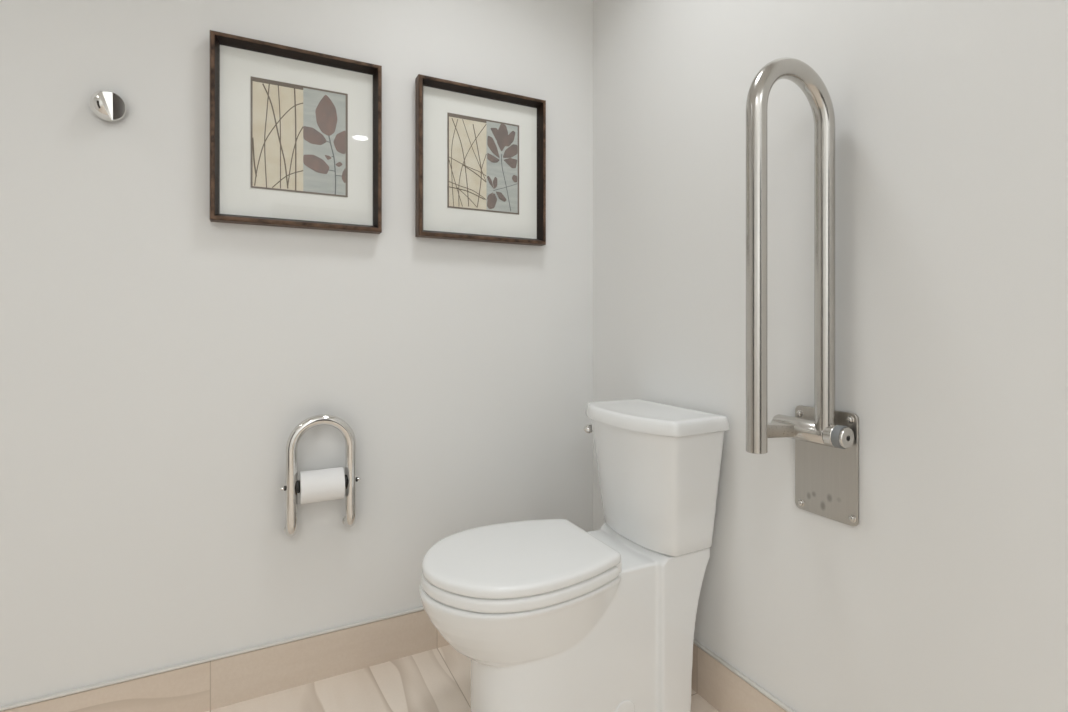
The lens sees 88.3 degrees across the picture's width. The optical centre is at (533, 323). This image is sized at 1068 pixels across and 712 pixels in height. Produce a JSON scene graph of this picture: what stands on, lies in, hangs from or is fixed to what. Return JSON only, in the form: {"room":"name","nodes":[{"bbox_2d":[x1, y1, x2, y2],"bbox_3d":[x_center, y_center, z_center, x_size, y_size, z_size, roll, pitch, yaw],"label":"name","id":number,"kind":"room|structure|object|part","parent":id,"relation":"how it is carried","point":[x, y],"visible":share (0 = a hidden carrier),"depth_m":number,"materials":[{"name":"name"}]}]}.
{"room":"accessible bathroom","nodes":[
{"label":"accessible bathroom","id":0,"kind":"room"},
{"bbox_2d":[0,0,592,705],"bbox_3d":[-1.283,-0.220,1.265,3.500,2.440,0.100,0,0,-27],"label":"wall","id":1,"kind":"structure","parent":0,"point":[160,361],"depth_m":1.46,"materials":[{"name":"white paint"}]},
{"bbox_2d":[89,90,126,121],"bbox_3d":[-1.019,-0.524,1.314,0.071,0.071,0.054,0,0,-27],"label":"robe hook","id":2,"kind":"object","parent":1,"relation":"attached to","point":[108,106],"visible":1,"depth_m":1.32,"materials":[{"name":"silver metal"}]},
{"bbox_2d":[0,607,424,710],"bbox_3d":[-1.258,0.869,1.215,3.300,0.006,0.012,0,0,-27],"label":"trim","id":3,"kind":"structure","parent":1,"relation":"attached to","point":[102,684],"depth_m":1.41,"materials":[{"name":"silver metal"}]},
{"bbox_2d":[0,610,449,711],"bbox_3d":[-1.258,0.937,1.216,3.300,0.126,0.010,0,0,-27],"label":"baseboard","id":4,"kind":"structure","parent":1,"relation":"attached to","point":[218,683],"depth_m":1.48,"materials":[{"name":"tile"}]},
{"bbox_2d":[210,30,381,233],"bbox_3d":[-0.640,-0.507,1.511,0.431,0.483,0.041,0,0,-27],"label":"framed print","id":5,"kind":"object","parent":1,"relation":"attached to","point":[296,133],"visible":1,"depth_m":1.51,"materials":[{"name":"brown paper"}]},
{"bbox_2d":[281,414,360,536],"bbox_3d":[-0.589,0.415,1.523,0.205,0.334,0.067,0,0,-27],"label":"toilet paper holder","id":6,"kind":"object","parent":1,"relation":"attached to","point":[292,487],"visible":0.98,"depth_m":1.49,"materials":[{"name":"silver metal"}]},
{"bbox_2d":[299,467,344,503],"bbox_3d":[-0.582,0.442,1.509,0.111,0.085,0.085,0,0,-27],"label":"toilet paper roll","id":7,"kind":"object","parent":6,"relation":"hanging from","point":[319,485],"visible":0.93,"depth_m":1.48,"materials":[{"name":"white paper"}]},
{"bbox_2d":[415,74,545,245],"bbox_3d":[-0.159,-0.506,1.755,0.432,0.482,0.041,0,0,-27],"label":"framed print","id":8,"kind":"object","parent":1,"relation":"attached to","point":[480,152],"visible":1,"depth_m":1.75,"materials":[{"name":"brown paper"}]},
{"bbox_2d":[206,645,718,711],"bbox_3d":[-0.446,1.050,-0.385,3.500,0.100,3.800,0,0,-27],"label":"floor","id":9,"kind":"structure","parent":0,"point":[438,679],"depth_m":1.50,"materials":[{"name":"tile"}]},
{"bbox_2d":[419,399,728,711],"bbox_3d":[0.078,0.616,1.387,0.737,0.769,0.408,0,0,-27],"label":"toilet","id":10,"kind":"object","parent":9,"relation":"on","point":[548,615],"visible":1,"depth_m":1.32,"materials":[{"name":"white ceramic"}]},
{"bbox_3d":[-0.056,0.582,1.320,0.428,0.027,0.372,0,0,-27],"label":"seat","id":11,"kind":"part","parent":10,"relation":"part of","materials":[{"name":"white plastic"}]},
{"bbox_3d":[-0.046,0.568,1.325,0.446,0.052,0.369,0,0,-27],"label":"seat lid","id":12,"kind":"part","parent":10,"relation":"part of","materials":[{"name":"white plastic"}]},
{"bbox_3d":[0.071,0.788,1.385,0.722,0.424,0.368,0,0,-27],"label":"bowl","id":13,"kind":"part","parent":10,"relation":"part of","materials":[{"name":"white ceramic"}]},
{"bbox_3d":[0.172,0.312,1.644,0.049,0.029,0.034,0,0,-27],"label":"flush lever","id":14,"kind":"part","parent":10,"relation":"part of","materials":[{"name":"silver metal"}]},
{"bbox_3d":[0.305,0.421,1.493,0.217,0.306,0.373,0,0,-27],"label":"tank","id":15,"kind":"part","parent":10,"relation":"part of","materials":[{"name":"white ceramic"}]},
{"bbox_3d":[0.303,0.249,1.496,0.238,0.036,0.398,0,0,-27],"label":"tank lid","id":16,"kind":"part","parent":10,"relation":"part of","materials":[{"name":"white ceramic"}]},
{"bbox_2d":[593,0,1067,711],"bbox_3d":[1.093,-0.220,0.340,0.100,2.440,3.700,0,0,-27],"label":"wall","id":17,"kind":"structure","parent":0,"point":[948,592],"depth_m":1.08,"materials":[{"name":"white paint"}]},
{"bbox_2d":[692,644,786,711],"bbox_3d":[1.023,0.937,0.355,0.010,0.126,3.590,0,0,-27],"label":"baseboard","id":18,"kind":"structure","parent":17,"relation":"attached to","point":[715,683],"depth_m":1.41,"materials":[{"name":"tile"}]},
{"bbox_2d":[693,639,794,711],"bbox_3d":[1.023,0.869,0.354,0.012,0.006,3.588,0,0,-27],"label":"trim","id":19,"kind":"structure","parent":17,"relation":"attached to","point":[774,699],"depth_m":1.35,"materials":[{"name":"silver metal"}]},
{"bbox_2d":[746,57,858,525],"bbox_3d":[0.500,-0.056,1.117,0.254,0.928,0.166,0,0,-27],"label":"grab bar","id":20,"kind":"object","parent":17,"relation":"attached to","point":[826,438],"visible":1,"depth_m":1.11,"materials":[{"name":"metal"}]},
{"bbox_3d":[0.487,0.214,1.111,0.026,0.051,0.203,0,0,41],"label":"link arm","id":21,"kind":"part","parent":20,"relation":"part of","materials":[{"name":"metal"}]},
{"bbox_3d":[0.507,-0.140,1.082,0.235,0.761,0.038,0,0,-27],"label":"grab rail","id":22,"kind":"part","parent":20,"relation":"part of","materials":[{"name":"metal"}]},
{"bbox_3d":[0.616,0.294,1.163,0.006,0.228,0.142,0,0,-27],"label":"wall plate","id":23,"kind":"part","parent":20,"relation":"part of","materials":[{"name":"metal"}]}
]}

